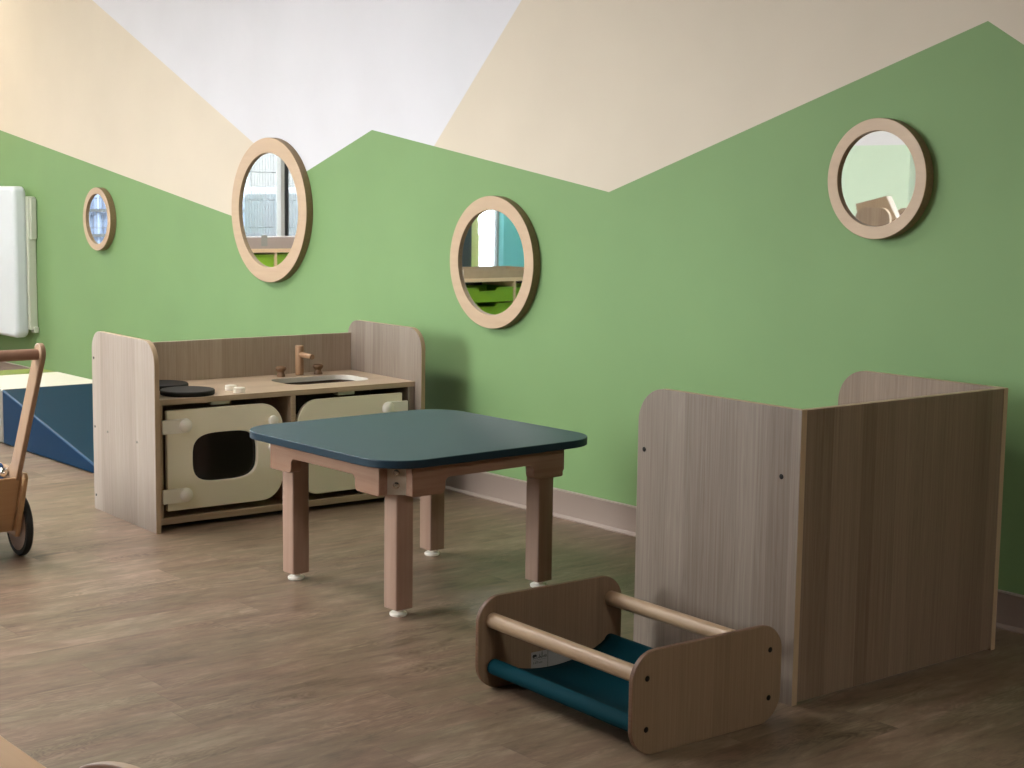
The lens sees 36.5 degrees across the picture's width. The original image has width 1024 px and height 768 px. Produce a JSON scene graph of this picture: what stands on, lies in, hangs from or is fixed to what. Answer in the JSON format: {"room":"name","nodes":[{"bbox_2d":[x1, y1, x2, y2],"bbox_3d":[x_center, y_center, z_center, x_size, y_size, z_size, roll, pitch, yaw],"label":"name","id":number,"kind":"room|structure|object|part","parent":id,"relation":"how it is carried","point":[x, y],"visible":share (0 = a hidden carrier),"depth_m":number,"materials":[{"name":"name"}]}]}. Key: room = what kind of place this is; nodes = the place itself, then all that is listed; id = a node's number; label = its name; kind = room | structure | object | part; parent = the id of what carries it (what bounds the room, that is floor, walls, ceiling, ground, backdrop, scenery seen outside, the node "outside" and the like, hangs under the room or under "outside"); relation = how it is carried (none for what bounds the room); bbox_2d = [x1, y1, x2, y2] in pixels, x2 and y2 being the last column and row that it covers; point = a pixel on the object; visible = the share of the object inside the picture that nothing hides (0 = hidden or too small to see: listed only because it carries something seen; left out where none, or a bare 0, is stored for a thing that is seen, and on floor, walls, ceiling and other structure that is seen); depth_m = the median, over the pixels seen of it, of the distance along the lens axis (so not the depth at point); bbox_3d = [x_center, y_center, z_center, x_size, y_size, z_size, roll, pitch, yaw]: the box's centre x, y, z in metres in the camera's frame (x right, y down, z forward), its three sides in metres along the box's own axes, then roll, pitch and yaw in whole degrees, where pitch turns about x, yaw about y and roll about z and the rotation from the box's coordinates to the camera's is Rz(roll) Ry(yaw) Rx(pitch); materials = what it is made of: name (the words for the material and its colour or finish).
{"room":"children's room","nodes":[
{"label":"children's room","id":0,"kind":"room"},
{"bbox_2d":[0,0,1023,594],"bbox_3d":[0.405,-0.945,5.341,0.200,2.900,14.600,-5,9,-40],"label":"wall","id":1,"kind":"structure","parent":0,"point":[667,162],"depth_m":5.48,"materials":[{"name":"green paint"}]},
{"bbox_2d":[0,186,38,337],"bbox_3d":[-3.142,-0.753,9.374,0.124,0.875,1.106,-5,9,-40],"label":"wall panel","id":2,"kind":"object","parent":1,"relation":"attached to","point":[18,219],"visible":1,"depth_m":9.00,"materials":[{"name":"white plastic"}]},
{"bbox_2d":[83,187,115,250],"bbox_3d":[-2.203,-0.881,8.303,0.034,0.335,0.335,-5,9,-40],"label":"wall mirror","id":3,"kind":"object","parent":1,"relation":"attached to","point":[99,213],"visible":1,"depth_m":8.28,"materials":[{"name":"brown wood"}]},
{"bbox_2d":[87,194,106,243],"bbox_3d":[-2.207,-0.881,8.300,0.005,0.265,0.265,-5,9,-40],"label":"mirror glass","id":4,"kind":"object","parent":3,"relation":"attached to","point":[96,203],"depth_m":8.31,"materials":[{"name":"silver mirror"}]},
{"bbox_2d":[231,138,312,281],"bbox_3d":[-1.079,-0.777,6.961,0.034,0.643,0.643,-5,9,-40],"label":"wall mirror","id":5,"kind":"object","parent":1,"relation":"attached to","point":[272,205],"visible":1,"depth_m":6.93,"materials":[{"name":"brown wood"}]},
{"bbox_2d":[241,153,297,266],"bbox_3d":[-1.083,-0.777,6.958,0.005,0.509,0.509,-5,9,-40],"label":"mirror glass","id":6,"kind":"object","parent":5,"relation":"attached to","point":[269,181],"depth_m":6.95,"materials":[{"name":"silver mirror"}]},
{"bbox_2d":[450,196,539,328],"bbox_3d":[-0.068,-0.452,5.777,0.034,0.491,0.491,-5,9,-40],"label":"wall mirror","id":7,"kind":"object","parent":1,"relation":"attached to","point":[495,253],"visible":1,"depth_m":5.76,"materials":[{"name":"brown wood"}]},
{"bbox_2d":[460,210,523,314],"bbox_3d":[-0.071,-0.451,5.775,0.005,0.389,0.389,-5,9,-40],"label":"mirror glass","id":8,"kind":"object","parent":7,"relation":"attached to","point":[491,241],"depth_m":5.77,"materials":[{"name":"silver mirror"}]},
{"bbox_2d":[0,362,1023,634],"bbox_3d":[0.303,0.450,5.441,0.016,0.102,14.200,-5,9,-40],"label":"baseboard","id":9,"kind":"structure","parent":1,"relation":"attached to","point":[614,516],"depth_m":5.53,"materials":[{"name":"plastic"}]},
{"bbox_2d":[828,118,932,238],"bbox_3d":[1.045,-0.583,4.424,0.034,0.342,0.342,-5,9,-40],"label":"wall mirror","id":10,"kind":"object","parent":1,"relation":"attached to","point":[880,173],"visible":1,"depth_m":4.41,"materials":[{"name":"brown wood"}]},
{"bbox_2d":[840,131,915,226],"bbox_3d":[1.042,-0.583,4.421,0.005,0.271,0.271,-5,9,-40],"label":"mirror glass","id":11,"kind":"object","parent":10,"relation":"attached to","point":[878,168],"depth_m":4.42,"materials":[{"name":"silver mirror"}]},
{"bbox_2d":[0,442,1023,767],"bbox_3d":[-2.071,0.758,3.481,6.600,0.100,14.600,-5,9,-40],"label":"floor","id":12,"kind":"structure","parent":0,"point":[188,644],"depth_m":3.80,"materials":[{"name":"wood"}]},
{"bbox_2d":[0,343,45,555],"bbox_3d":[-1.742,0.199,4.797,0.432,0.701,0.797,-4,9,-37],"label":"cart","id":13,"kind":"object","parent":12,"relation":"on","point":[16,519],"visible":1,"depth_m":4.77,"materials":[{"name":"brown wood"}]},
{"bbox_2d":[0,463,7,478],"bbox_3d":[-1.670,0.346,4.835,0.166,0.205,0.156,-4,9,-37],"label":"toy","id":14,"kind":"object","parent":13,"relation":"on","point":[3,471],"visible":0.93,"depth_m":4.81,"materials":[{"name":"blue fabric"}]},
{"bbox_3d":[-1.496,0.141,4.735,0.016,0.564,0.412,-4,9,-37],"label":"handle arm","id":15,"kind":"part","parent":13,"relation":"part of","materials":[{"name":"brown wood"}]},
{"bbox_2d":[0,735,45,767],"bbox_3d":[-0.901,0.697,1.831,0.628,0.450,1.700,-5,9,-40],"label":"table","id":16,"kind":"object","parent":12,"relation":"on","point":[11,756],"visible":1,"depth_m":1.92,"materials":[{"name":"beige wood"}]},
{"bbox_2d":[0,369,54,374],"bbox_3d":[-2.520,0.066,7.668,0.502,0.244,0.214,-5,9,-40],"label":"foam block","id":17,"kind":"object","parent":12,"relation":"on","point":[17,371],"visible":0.18,"depth_m":7.71,"materials":[{"name":"plastic"}]},
{"bbox_2d":[0,372,91,442],"bbox_3d":[-2.280,0.103,7.379,0.506,0.246,0.529,-5,9,-40],"label":"foam block","id":18,"kind":"object","parent":12,"relation":"on","point":[49,379],"visible":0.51,"depth_m":7.30,"materials":[{"name":"white plastic"}]},
{"bbox_2d":[3,384,93,472],"bbox_3d":[-1.766,0.185,6.771,0.503,0.245,1.060,-5,9,-40],"label":"ramp","id":19,"kind":"object","parent":12,"relation":"on","point":[62,424],"visible":0.29,"depth_m":6.78,"materials":[{"name":"blue plastic"}]},
{"bbox_2d":[79,761,139,767],"bbox_3d":[-0.549,0.707,1.820,0.305,0.443,0.470,-5,9,-40],"label":"child chair","id":20,"kind":"object","parent":12,"relation":"on","point":[104,764],"visible":1,"depth_m":1.97,"materials":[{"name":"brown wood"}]},
{"bbox_2d":[92,320,424,533],"bbox_3d":[-0.921,0.122,5.737,1.094,0.649,0.529,-4,9,-37],"label":"play kitchen","id":21,"kind":"object","parent":12,"relation":"on","point":[173,421],"visible":0.89,"depth_m":5.54,"materials":[{"name":"laminate"}]},
{"bbox_3d":[-1.347,0.156,5.415,0.018,0.649,0.529,-4,9,-37],"label":"panel","id":22,"kind":"part","parent":21,"relation":"part of","materials":[{"name":"laminate"}]},
{"bbox_2d":[159,380,214,396],"bbox_3d":[-1.193,0.015,5.492,0.197,0.017,0.398,-5,9,-40],"label":"cooktop","id":23,"kind":"object","parent":21,"relation":"in","point":[167,388],"depth_m":5.39,"materials":[{"name":"black paint"}]},
{"bbox_3d":[-1.000,0.249,5.424,0.444,0.346,0.018,-4,9,-37],"label":"door","id":24,"kind":"part","parent":21,"relation":"part of","materials":[{"name":"beige wood"}]},
{"bbox_2d":[225,384,236,390],"bbox_3d":[-1.000,0.013,5.529,0.041,0.018,0.041,-5,9,-40],"label":"knob","id":25,"kind":"object","parent":21,"relation":"in","point":[229,387],"depth_m":5.51,"materials":[{"name":"white plastic"}]},
{"bbox_2d":[233,387,244,392],"bbox_3d":[-0.959,0.021,5.470,0.041,0.018,0.041,-4,9,-37],"label":"knob","id":26,"kind":"object","parent":21,"relation":"in","point":[236,389],"depth_m":5.45,"materials":[{"name":"white plastic"}]},
{"bbox_3d":[-1.071,0.113,5.935,1.052,0.576,0.018,-4,9,-37],"label":"panel","id":27,"kind":"part","parent":21,"relation":"part of","materials":[{"name":"laminate"}]},
{"bbox_2d":[161,489,384,524],"bbox_3d":[-0.930,0.415,5.780,1.052,0.023,0.461,-4,9,-37],"label":"shelf","id":28,"kind":"object","parent":21,"relation":"attached to","point":[274,503],"depth_m":5.52,"materials":[{"name":"laminate"}]},
{"bbox_3d":[-0.846,0.129,5.499,0.039,0.039,0.024,-4,9,-37],"label":"knob","id":29,"kind":"part","parent":21,"relation":"part of","materials":[{"name":"white plastic"}]},
{"bbox_3d":[-0.885,-0.049,5.959,0.043,0.041,0.043,-4,9,-37],"label":"tap knob","id":30,"kind":"part","parent":21,"relation":"part of","materials":[{"name":"brown wood"}]},
{"bbox_2d":[159,370,414,405],"bbox_3d":[-0.925,0.009,5.731,1.052,0.019,0.461,-4,9,-37],"label":"countertop","id":31,"kind":"structure","parent":21,"relation":"on","point":[264,386],"depth_m":5.72,"materials":[{"name":"laminate"}]},
{"bbox_2d":[295,345,313,374],"bbox_3d":[-0.799,-0.089,5.991,0.033,0.114,0.104,-5,9,-40],"label":"faucet","id":32,"kind":"object","parent":21,"relation":"on","point":[300,355],"depth_m":6.00,"materials":[{"name":"brown wood"}]},
{"bbox_3d":[-0.755,-0.059,6.057,0.043,0.041,0.043,-4,9,-37],"label":"tap knob","id":33,"kind":"part","parent":21,"relation":"part of","materials":[{"name":"brown wood"}]},
{"bbox_3d":[-0.597,0.217,5.729,0.446,0.346,0.018,-4,9,-37],"label":"door","id":34,"kind":"part","parent":21,"relation":"part of","materials":[{"name":"beige wood"}]},
{"bbox_3d":[-0.495,0.089,6.060,0.018,0.649,0.529,-4,9,-37],"label":"panel","id":35,"kind":"part","parent":21,"relation":"part of","materials":[{"name":"laminate"}]},
{"bbox_2d":[250,409,586,616],"bbox_3d":[-0.280,0.367,4.605,0.779,0.453,0.779,-5,9,-40],"label":"table","id":36,"kind":"object","parent":12,"relation":"on","point":[400,456],"visible":1,"depth_m":4.47,"materials":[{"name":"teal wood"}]},
{"bbox_3d":[-0.644,0.359,4.633,0.058,0.409,0.058,-5,9,-40],"label":"leg","id":37,"kind":"part","parent":36,"relation":"part of","materials":[{"name":"brown wood"}]},
{"bbox_3d":[-0.310,0.257,4.179,0.054,0.085,0.003,1,7,4],"label":"corner plate","id":38,"kind":"part","parent":36,"relation":"part of","materials":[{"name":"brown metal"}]},
{"bbox_3d":[-0.309,0.411,4.246,0.058,0.409,0.058,-5,9,-40],"label":"leg","id":39,"kind":"part","parent":36,"relation":"part of","materials":[{"name":"brown wood"}]},
{"bbox_3d":[-0.254,0.324,4.966,0.058,0.409,0.058,-5,9,-40],"label":"leg","id":40,"kind":"part","parent":36,"relation":"part of","materials":[{"name":"brown wood"}]},
{"bbox_3d":[0.081,0.376,4.580,0.058,0.409,0.058,-5,9,-40],"label":"leg","id":41,"kind":"part","parent":36,"relation":"part of","materials":[{"name":"brown wood"}]},
{"bbox_2d":[475,575,781,753],"bbox_3d":[0.256,0.621,3.534,0.440,0.222,0.552,-4,9,-37],"label":"cradle","id":42,"kind":"object","parent":12,"relation":"on","point":[563,643],"visible":1,"depth_m":3.43,"materials":[{"name":"laminate"}]},
{"bbox_3d":[0.093,0.593,3.747,0.440,0.222,0.012,-4,9,-37],"label":"panel","id":43,"kind":"part","parent":42,"relation":"part of","materials":[{"name":"laminate"}]},
{"bbox_3d":[0.113,0.578,3.420,0.036,0.036,0.526,-4,9,-37],"label":"rail","id":44,"kind":"part","parent":42,"relation":"part of","materials":[{"name":"brown wood"}]},
{"bbox_3d":[0.402,0.556,3.637,0.036,0.036,0.526,-4,9,-37],"label":"rail","id":45,"kind":"part","parent":42,"relation":"part of","materials":[{"name":"brown wood"}]},
{"bbox_3d":[0.418,0.649,3.322,0.440,0.222,0.012,-4,9,-37],"label":"panel","id":46,"kind":"part","parent":42,"relation":"part of","materials":[{"name":"laminate"}]},
{"bbox_2d":[633,371,1007,705],"bbox_3d":[0.784,0.345,3.955,0.778,0.682,0.535,-5,9,-38],"label":"play kitchen","id":47,"kind":"object","parent":12,"relation":"on","point":[864,530],"visible":0.91,"depth_m":3.72,"materials":[{"name":"laminate"}]},
{"bbox_3d":[0.485,0.369,3.723,0.018,0.682,0.535,-5,9,-38],"label":"panel","id":48,"kind":"part","parent":47,"relation":"part of","materials":[{"name":"laminate"}]},
{"bbox_3d":[0.942,0.370,3.754,0.740,0.676,0.018,-5,9,-38],"label":"panel","id":49,"kind":"part","parent":47,"relation":"part of","materials":[{"name":"laminate"}]},
{"bbox_3d":[1.083,0.321,4.187,0.018,0.682,0.535,-5,9,-38],"label":"panel","id":50,"kind":"part","parent":47,"relation":"part of","materials":[{"name":"laminate"}]}
]}

